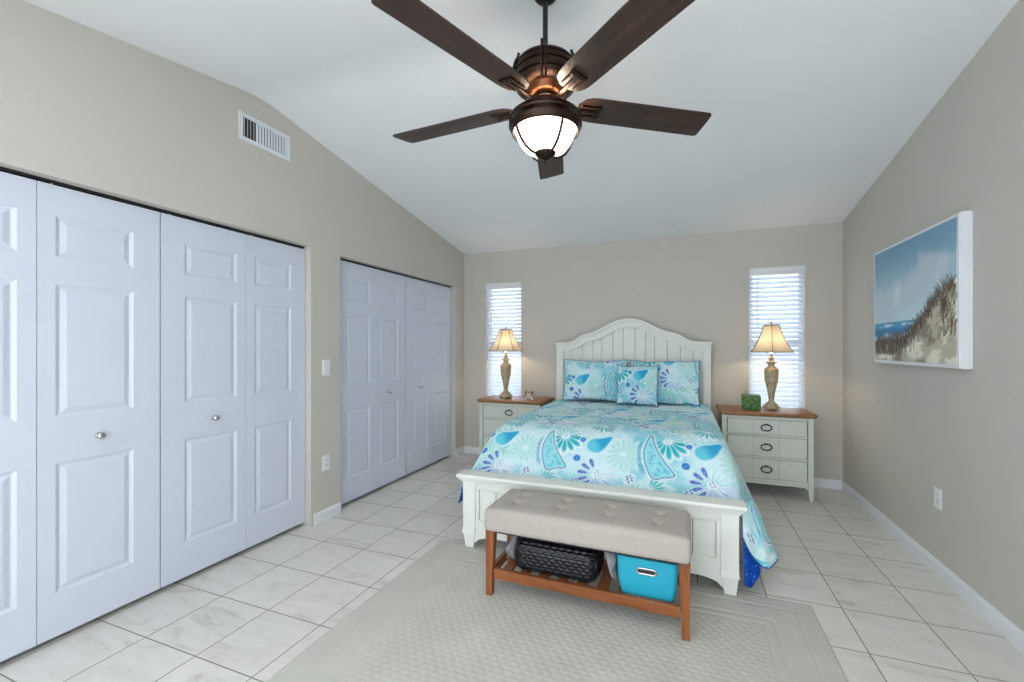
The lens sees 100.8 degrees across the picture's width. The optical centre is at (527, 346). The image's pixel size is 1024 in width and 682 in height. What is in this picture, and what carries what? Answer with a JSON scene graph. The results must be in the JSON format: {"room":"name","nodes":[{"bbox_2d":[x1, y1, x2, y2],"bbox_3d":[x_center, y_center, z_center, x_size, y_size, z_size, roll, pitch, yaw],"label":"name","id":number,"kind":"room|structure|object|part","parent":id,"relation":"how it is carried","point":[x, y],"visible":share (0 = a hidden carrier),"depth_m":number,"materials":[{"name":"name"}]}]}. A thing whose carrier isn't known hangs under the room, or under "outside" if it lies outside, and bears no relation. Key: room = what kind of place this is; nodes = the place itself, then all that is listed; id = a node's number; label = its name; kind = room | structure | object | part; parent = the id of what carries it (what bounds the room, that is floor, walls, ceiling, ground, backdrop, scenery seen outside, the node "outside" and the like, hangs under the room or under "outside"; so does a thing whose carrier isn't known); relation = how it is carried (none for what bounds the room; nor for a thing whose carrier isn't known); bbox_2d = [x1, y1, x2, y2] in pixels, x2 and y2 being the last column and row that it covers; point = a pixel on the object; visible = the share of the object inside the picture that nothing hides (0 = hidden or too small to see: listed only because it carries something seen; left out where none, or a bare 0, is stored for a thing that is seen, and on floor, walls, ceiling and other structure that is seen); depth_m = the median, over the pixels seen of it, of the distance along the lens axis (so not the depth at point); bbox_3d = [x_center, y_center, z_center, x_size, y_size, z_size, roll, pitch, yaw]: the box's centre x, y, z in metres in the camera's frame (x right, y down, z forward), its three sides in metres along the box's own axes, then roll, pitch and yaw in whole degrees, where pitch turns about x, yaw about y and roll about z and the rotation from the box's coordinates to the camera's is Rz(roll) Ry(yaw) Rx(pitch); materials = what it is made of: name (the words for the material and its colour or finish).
{"room":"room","nodes":[
{"label":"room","id":0,"kind":"room"},
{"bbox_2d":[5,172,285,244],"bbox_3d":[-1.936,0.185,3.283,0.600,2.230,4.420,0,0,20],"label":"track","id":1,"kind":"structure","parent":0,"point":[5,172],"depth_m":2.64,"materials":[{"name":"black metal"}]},
{"bbox_2d":[0,0,463,525],"bbox_3d":[-1.758,-0.168,2.727,0.120,2.935,5.580,0,0,20],"label":"wall","id":2,"kind":"structure","parent":0,"point":[82,106],"depth_m":2.42,"materials":[{"name":"beige paint"}]},
{"bbox_2d":[0,166,304,248],"bbox_3d":[-1.956,-0.725,2.225,0.026,0.012,1.847,0,0,20],"label":"track","id":3,"kind":"object","parent":2,"relation":"attached to","point":[3,169],"visible":1,"depth_m":2.12,"materials":[{"name":"black metal"}]},
{"bbox_2d":[0,171,159,661],"bbox_3d":[-2.096,0.267,1.793,0.070,2.013,0.929,0,0,20],"label":"door","id":4,"kind":"structure","parent":3,"relation":"hanging from","point":[80,271],"depth_m":1.91,"materials":[{"name":"white paint"}]},
{"bbox_3d":[-2.006,0.416,1.989,0.037,0.033,0.033,0,0,20],"label":"knob","id":5,"kind":"part","parent":4,"relation":"part of","materials":[{"name":"silver metal"}]},
{"bbox_2d":[160,213,304,587],"bbox_3d":[-1.776,0.267,2.658,0.070,2.013,0.904,0,0,20],"label":"door","id":6,"kind":"structure","parent":3,"relation":"hanging from","point":[232,303],"depth_m":2.56,"materials":[{"name":"white paint"}]},
{"bbox_3d":[-1.824,0.416,2.480,0.037,0.033,0.033,0,0,20],"label":"knob","id":7,"kind":"part","parent":6,"relation":"part of","materials":[{"name":"silver metal"}]},
{"bbox_2d":[238,110,289,161],"bbox_3d":[-1.700,-1.352,2.736,0.041,0.172,0.354,0,0,20],"label":"air vent","id":8,"kind":"object","parent":2,"relation":"in","point":[255,132],"visible":1,"depth_m":2.71,"materials":[{"name":"white metal"}]},
{"bbox_2d":[322,360,329,375],"bbox_3d":[-1.517,0.156,3.193,0.009,0.116,0.073,0,0,20],"label":"light switch","id":9,"kind":"object","parent":2,"relation":"attached to","point":[325,363],"visible":1,"depth_m":3.19,"materials":[{"name":"white plastic"}]},
{"bbox_2d":[322,454,329,470],"bbox_3d":[-1.517,0.872,3.193,0.009,0.116,0.073,0,0,20],"label":"wall outlet","id":10,"kind":"object","parent":2,"relation":"attached to","point":[326,458],"visible":1,"depth_m":3.19,"materials":[{"name":"white plastic"}]},
{"bbox_2d":[314,446,464,524],"bbox_3d":[-1.695,1.259,2.704,0.013,0.082,5.340,0,0,20],"label":"baseboard","id":11,"kind":"structure","parent":2,"relation":"attached to","point":[335,509],"depth_m":3.22,"materials":[{"name":"white paint"}]},
{"bbox_2d":[340,258,450,287],"bbox_3d":[-1.229,-0.712,4.195,0.026,0.012,1.785,0,0,20],"label":"track","id":12,"kind":"object","parent":2,"relation":"attached to","point":[340,258],"visible":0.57,"depth_m":4.00,"materials":[{"name":"black metal"}]},
{"bbox_2d":[340,260,404,504],"bbox_3d":[-1.363,0.272,3.777,0.070,2.003,0.901,0,0,20],"label":"door","id":13,"kind":"structure","parent":12,"relation":"hanging from","point":[372,301],"depth_m":3.73,"materials":[{"name":"white paint"}]},
{"bbox_2d":[405,277,450,474],"bbox_3d":[-1.053,0.272,4.618,0.070,2.003,0.862,0,0,20],"label":"door","id":14,"kind":"structure","parent":2,"relation":"in","point":[427,305],"depth_m":4.54,"materials":[{"name":"white paint"}]},
{"bbox_2d":[0,453,1023,681],"bbox_3d":[-0.168,1.360,2.140,4.769,0.120,5.580,0,0,20],"label":"floor","id":15,"kind":"structure","parent":0,"point":[884,615],"depth_m":2.19,"materials":[{"name":"beige tile"}]},
{"bbox_2d":[477,395,553,455],"bbox_3d":[-0.128,0.932,4.664,0.748,0.735,0.451,0,0,20],"label":"nightstand","id":16,"kind":"object","parent":15,"relation":"on","point":[494,411],"visible":0.41,"depth_m":4.55,"materials":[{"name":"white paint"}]},
{"bbox_3d":[-0.497,0.950,4.619,0.040,0.701,0.040,0,0,20],"label":"leg","id":17,"kind":"part","parent":16,"relation":"part of","materials":[{"name":"green paint"}]},
{"bbox_3d":[-0.134,1.053,4.650,0.606,0.166,0.338,0,0,20],"label":"drawer","id":18,"kind":"part","parent":16,"relation":"part of","materials":[{"name":"white paint"}]},
{"bbox_3d":[-0.134,0.862,4.650,0.606,0.168,0.338,0,0,20],"label":"drawer","id":19,"kind":"part","parent":16,"relation":"part of","materials":[{"name":"green paint"}]},
{"bbox_2d":[489,327,522,397],"bbox_3d":[-0.239,0.169,4.720,0.329,0.792,0.380,0,0,-31],"label":"table lamp","id":20,"kind":"object","parent":16,"relation":"on","point":[505,341],"visible":1,"depth_m":4.67,"materials":[{"name":"stone"}]},
{"bbox_3d":[-0.239,-0.074,4.720,0.323,0.238,0.373,0,0,-31],"label":"lamp shade","id":21,"kind":"part","parent":20,"relation":"part of","materials":[{"name":"beige fabric"}]},
{"bbox_3d":[-0.134,0.694,4.650,0.606,0.125,0.338,0,0,20],"label":"drawer","id":22,"kind":"part","parent":16,"relation":"part of","materials":[{"name":"green paint"}]},
{"bbox_2d":[525,391,533,398],"bbox_3d":[0.021,0.523,4.607,0.098,0.082,0.098,0,0,20],"label":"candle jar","id":23,"kind":"object","parent":16,"relation":"on","point":[528,394],"visible":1,"depth_m":4.57,"materials":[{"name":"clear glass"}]},
{"bbox_2d":[266,539,847,681],"bbox_3d":[-0.044,1.295,1.204,2.113,0.008,2.728,0,0,20],"label":"area rug","id":24,"kind":"object","parent":15,"relation":"on","point":[436,621],"visible":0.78,"depth_m":1.87,"materials":[{"name":"beige carpet"}]},
{"bbox_2d":[485,489,690,641],"bbox_3d":[0.303,1.056,2.174,1.004,0.470,0.360,0,0,21],"label":"storage bench","id":25,"kind":"object","parent":24,"relation":"on","point":[623,528],"visible":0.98,"depth_m":2.05,"materials":[{"name":"fabric"}]},
{"bbox_3d":[-0.188,1.121,2.217,0.048,0.339,0.044,0,0,21],"label":"leg","id":26,"kind":"part","parent":25,"relation":"part of","materials":[{"name":"brown wood"}]},
{"bbox_3d":[-0.141,1.178,2.344,0.022,0.050,0.236,0,0,21],"label":"rail","id":27,"kind":"part","parent":25,"relation":"part of","materials":[{"name":"brown wood"}]},
{"bbox_3d":[-0.091,1.121,2.469,0.048,0.339,0.044,0,0,21],"label":"leg","id":28,"kind":"part","parent":25,"relation":"part of","materials":[{"name":"brown wood"}]},
{"bbox_2d":[514,537,603,582],"bbox_3d":[0.168,1.082,2.224,0.441,0.166,0.241,0,0,21],"label":"woven basket","id":29,"kind":"object","parent":25,"relation":"on","point":[559,560],"visible":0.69,"depth_m":2.12,"materials":[{"name":"black wicker"}]},
{"bbox_2d":[506,536,617,580],"bbox_3d":[0.186,1.066,2.239,0.594,0.178,0.181,0,0,20],"label":"folded blanket","id":30,"kind":"object","parent":29,"relation":"on","point":[611,558],"visible":0.07,"depth_m":2.09,"materials":[{"name":"grey fabric"}]},
{"bbox_3d":[0.255,1.178,2.046,0.912,0.050,0.022,0,0,21],"label":"long rail","id":31,"kind":"part","parent":25,"relation":"part of","materials":[{"name":"brown wood"}]},
{"bbox_2d":[485,489,690,563],"bbox_3d":[0.303,0.887,2.174,1.004,0.132,0.360,0,0,21],"label":"cushion","id":32,"kind":"object","parent":25,"relation":"on","point":[630,529],"depth_m":2.05,"materials":[{"name":"fabric"}]},
{"bbox_3d":[0.352,1.178,2.302,0.912,0.050,0.022,0,0,21],"label":"long rail","id":33,"kind":"part","parent":25,"relation":"part of","materials":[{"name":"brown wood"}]},
{"bbox_2d":[617,554,678,601],"bbox_3d":[0.593,1.075,2.063,0.282,0.181,0.241,0,0,21],"label":"storage bin","id":34,"kind":"object","parent":25,"relation":"on","point":[648,578],"visible":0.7,"depth_m":1.96,"materials":[{"name":"teal fabric"}]},
{"bbox_3d":[0.698,1.121,1.879,0.048,0.339,0.044,0,0,21],"label":"leg","id":35,"kind":"part","parent":25,"relation":"part of","materials":[{"name":"brown wood"}]},
{"bbox_2d":[456,318,747,595],"bbox_3d":[0.707,0.502,3.454,1.676,1.596,2.195,0,0,20],"label":"frame","id":36,"kind":"object","parent":15,"relation":"on","point":[714,520],"visible":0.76,"depth_m":2.67,"materials":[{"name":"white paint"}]},
{"bbox_3d":[-0.361,1.077,2.753,0.094,0.426,0.088,0,0,20],"label":"foot post","id":37,"kind":"part","parent":36,"relation":"part of","materials":[{"name":"green paint"}]},
{"bbox_3d":[0.371,0.632,4.697,0.080,1.336,0.080,0,0,20],"label":"head post","id":38,"kind":"part","parent":36,"relation":"part of","materials":[{"name":"green paint"}]},
{"bbox_3d":[0.352,1.063,2.492,1.450,0.398,0.060,0,0,20],"label":"footboard","id":39,"kind":"part","parent":36,"relation":"part of","materials":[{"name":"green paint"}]},
{"bbox_3d":[0.347,0.840,2.479,1.676,0.053,0.116,0,0,20],"label":"cap rail","id":40,"kind":"part","parent":36,"relation":"part of","materials":[{"name":"green paint"}]},
{"bbox_3d":[1.071,-0.126,4.443,1.470,0.320,0.072,0,0,20],"label":"headboard","id":41,"kind":"part","parent":36,"relation":"part of","materials":[{"name":"green paint"}]},
{"bbox_3d":[1.067,-0.129,4.431,1.595,0.334,0.114,0,0,20],"label":"arch moulding","id":42,"kind":"part","parent":36,"relation":"part of","materials":[{"name":"green paint"}]},
{"bbox_3d":[1.769,0.632,4.181,0.080,1.336,0.080,0,0,20],"label":"head post","id":43,"kind":"part","parent":36,"relation":"part of","materials":[{"name":"green paint"}]},
{"bbox_3d":[1.063,1.077,2.228,0.094,0.426,0.088,0,0,20],"label":"foot post","id":44,"kind":"part","parent":36,"relation":"part of","materials":[{"name":"white paint"}]},
{"bbox_2d":[716,404,817,501],"bbox_3d":[2.130,0.932,3.831,0.748,0.735,0.451,0,0,20],"label":"nightstand","id":45,"kind":"object","parent":15,"relation":"on","point":[771,447],"visible":0.86,"depth_m":3.65,"materials":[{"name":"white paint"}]},
{"bbox_3d":[1.761,0.950,3.785,0.040,0.701,0.040,0,0,20],"label":"leg","id":46,"kind":"part","parent":45,"relation":"part of","materials":[{"name":"green paint"}]},
{"bbox_2d":[742,394,760,409],"bbox_3d":[2.024,0.498,3.826,0.150,0.133,0.110,0,0,24],"label":"decorative box","id":47,"kind":"object","parent":45,"relation":"on","point":[749,401],"visible":1,"depth_m":3.78,"materials":[{"name":"green plant"}]},
{"bbox_3d":[2.024,0.435,3.826,0.136,0.006,0.098,0,0,24],"label":"lid","id":48,"kind":"part","parent":47,"relation":"part of","materials":[{"name":"green plant"}]},
{"bbox_3d":[2.063,0.697,3.649,0.092,0.064,0.020,0,0,20],"label":"ring pull","id":49,"kind":"part","parent":45,"relation":"part of","materials":[{"name":"metal"}]},
{"bbox_3d":[2.063,1.056,3.649,0.092,0.064,0.020,0,0,20],"label":"ring pull","id":50,"kind":"part","parent":45,"relation":"part of","materials":[{"name":"metal"}]},
{"bbox_3d":[2.125,0.862,3.817,0.606,0.168,0.338,0,0,20],"label":"drawer","id":51,"kind":"part","parent":45,"relation":"part of","materials":[{"name":"green paint"}]},
{"bbox_3d":[2.063,0.865,3.649,0.092,0.064,0.020,0,0,20],"label":"ring pull","id":52,"kind":"part","parent":45,"relation":"part of","materials":[{"name":"metal"}]},
{"bbox_3d":[2.125,0.694,3.817,0.606,0.125,0.338,0,0,20],"label":"drawer","id":53,"kind":"part","parent":45,"relation":"part of","materials":[{"name":"green paint"}]},
{"bbox_3d":[2.125,1.053,3.817,0.606,0.166,0.338,0,0,20],"label":"drawer","id":54,"kind":"part","parent":45,"relation":"part of","materials":[{"name":"green paint"}]},
{"bbox_2d":[751,322,793,410],"bbox_3d":[2.197,0.169,3.810,0.329,0.792,0.380,0,0,27],"label":"table lamp","id":55,"kind":"object","parent":45,"relation":"on","point":[771,339],"visible":1,"depth_m":3.76,"materials":[{"name":"stone"}]},
{"bbox_3d":[2.197,-0.074,3.810,0.323,0.238,0.373,0,0,27],"label":"lamp shade","id":56,"kind":"part","parent":55,"relation":"part of","materials":[{"name":"beige fabric"}]},
{"bbox_3d":[2.381,0.950,3.557,0.040,0.701,0.040,0,0,20],"label":"leg","id":57,"kind":"part","parent":45,"relation":"part of","materials":[{"name":"green paint"}]},
{"bbox_2d":[24,0,1017,253],"bbox_3d":[0.128,-1.413,2.031,4.139,0.584,5.580,0,0,20],"label":"ceiling","id":58,"kind":"structure","parent":0,"point":[809,102],"depth_m":2.50,"materials":[{"name":"white paint"}]},
{"bbox_2d":[371,0,711,178],"bbox_3d":[0.035,-1.198,1.912,1.507,0.760,1.555,0,0,20],"label":"ceiling fan","id":59,"kind":"object","parent":58,"relation":"hanging from","point":[546,125],"visible":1,"depth_m":1.76,"materials":[{"name":"brown wood"}]},
{"bbox_3d":[-0.234,-1.082,1.532,0.153,0.007,0.652,15,10,40],"label":"blade","id":60,"kind":"part","parent":59,"relation":"part of","materials":[{"name":"brown wood"}]},
{"bbox_3d":[-0.356,-1.082,2.078,0.652,0.007,0.153,0,11,23],"label":"blade","id":61,"kind":"part","parent":59,"relation":"part of","materials":[{"name":"brown wood"}]},
{"bbox_3d":[0.081,-0.924,1.889,0.274,0.128,0.274,0,0,20],"label":"lamp shade","id":62,"kind":"part","parent":59,"relation":"part of","materials":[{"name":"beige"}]},
{"bbox_3d":[0.125,-1.082,2.363,0.153,0.007,0.652,-11,-1,5],"label":"blade","id":63,"kind":"part","parent":59,"relation":"part of","materials":[{"name":"brown wood"}]},
{"bbox_3d":[0.323,-1.082,1.479,0.153,0.007,0.652,13,-6,-30],"label":"blade","id":64,"kind":"part","parent":59,"relation":"part of","materials":[{"name":"brown wood"}]},
{"bbox_3d":[0.545,-1.082,1.993,0.652,0.007,0.153,0,-11,-13],"label":"blade","id":65,"kind":"part","parent":59,"relation":"part of","materials":[{"name":"brown wood"}]},
{"bbox_2d":[464,222,842,480],"bbox_3d":[1.073,0.054,4.593,4.139,2.491,0.120,0,0,20],"label":"wall","id":66,"kind":"structure","parent":0,"point":[693,287],"depth_m":4.34,"materials":[{"name":"beige paint"}]},
{"bbox_2d":[489,290,492,383],"bbox_3d":[-0.266,-0.034,5.077,0.458,1.467,0.127,0,0,20],"label":"window","id":67,"kind":"structure","parent":66,"relation":"in","point":[489,290],"depth_m":5.17,"materials":[{"name":"white paint"}]},
{"bbox_2d":[486,282,520,395],"bbox_3d":[-0.274,-0.062,5.054,0.454,1.406,0.082,0,0,20],"label":"window blind","id":68,"kind":"object","parent":66,"relation":"attached to","point":[495,388],"visible":0.63,"depth_m":5.06,"materials":[{"name":"white plastic"}]},
{"bbox_2d":[465,446,841,489],"bbox_3d":[1.050,1.259,4.530,3.873,0.082,0.013,0,0,20],"label":"baseboard","id":69,"kind":"structure","parent":66,"relation":"attached to","point":[818,482],"depth_m":3.90,"materials":[{"name":"white paint"}]},
{"bbox_2d":[749,274,802,407],"bbox_3d":[2.401,-0.034,4.094,0.466,1.467,0.127,0,0,20],"label":"window","id":70,"kind":"structure","parent":66,"relation":"in","point":[798,274],"depth_m":4.05,"materials":[{"name":"white paint"}]},
{"bbox_2d":[749,265,804,407],"bbox_3d":[2.392,-0.062,4.071,0.462,1.406,0.082,0,0,20],"label":"window blind","id":71,"kind":"object","parent":70,"relation":"attached to","point":[795,377],"visible":0.68,"depth_m":4.06,"materials":[{"name":"white paint"}]},
{"bbox_2d":[843,0,1023,630],"bbox_3d":[2.013,-0.168,1.336,0.120,2.935,5.580,0,0,20],"label":"wall","id":72,"kind":"structure","parent":0,"point":[909,430],"depth_m":2.20,"materials":[{"name":"beige paint"}]},
{"bbox_2d":[874,210,972,368],"bbox_3d":[2.389,-0.287,2.612,0.057,0.799,1.023,0,0,20],"label":"framed painting","id":73,"kind":"object","parent":72,"relation":"attached to","point":[923,281],"visible":1,"depth_m":2.41,"materials":[{"name":"white paint"}]},
{"bbox_2d":[842,480,1023,653],"bbox_3d":[1.950,1.259,1.359,0.013,0.082,5.340,0,0,20],"label":"baseboard","id":74,"kind":"structure","parent":72,"relation":"attached to","point":[1007,628],"depth_m":2.30,"materials":[{"name":"white paint"}]},
{"bbox_2d":[934,486,941,510],"bbox_3d":[2.343,0.864,2.416,0.009,0.116,0.073,0,0,20],"label":"wall outlet","id":75,"kind":"object","parent":72,"relation":"attached to","point":[937,492],"visible":1,"depth_m":2.40,"materials":[{"name":"white plastic"}]},
{"bbox_3d":[0.731,0.817,3.520,1.470,0.439,1.870,0,0,20],"label":"mattress","id":76,"kind":"object","parent":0,"visible":0},
{"bbox_2d":[458,399,777,587],"bbox_3d":[0.745,0.899,3.400,1.918,0.698,2.063,0,0,20],"label":"quilt","id":77,"kind":"object","parent":76,"relation":"on","point":[674,448],"visible":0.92,"depth_m":2.77,"materials":[{"name":"fabric"}]},
{"bbox_2d":[562,359,627,400],"bbox_3d":[0.690,0.340,4.333,0.661,0.424,0.170,0,0,20],"label":"pillow","id":78,"kind":"object","parent":77,"relation":"on","point":[583,379],"visible":0.88,"depth_m":4.29,"materials":[{"name":"fabric"}]},
{"bbox_2d":[616,365,658,405],"bbox_3d":[1.051,0.363,4.048,0.390,0.379,0.152,0,0,20],"label":"pillow","id":79,"kind":"object","parent":77,"relation":"on","point":[636,384],"visible":1,"depth_m":4.00,"materials":[{"name":"fabric"}]},
{"bbox_2d":[630,360,700,406],"bbox_3d":[1.324,0.341,4.099,0.662,0.424,0.169,0,0,25],"label":"pillow","id":80,"kind":"object","parent":77,"relation":"on","point":[678,381],"visible":0.64,"depth_m":4.01,"materials":[{"name":"fabric"}]}
]}

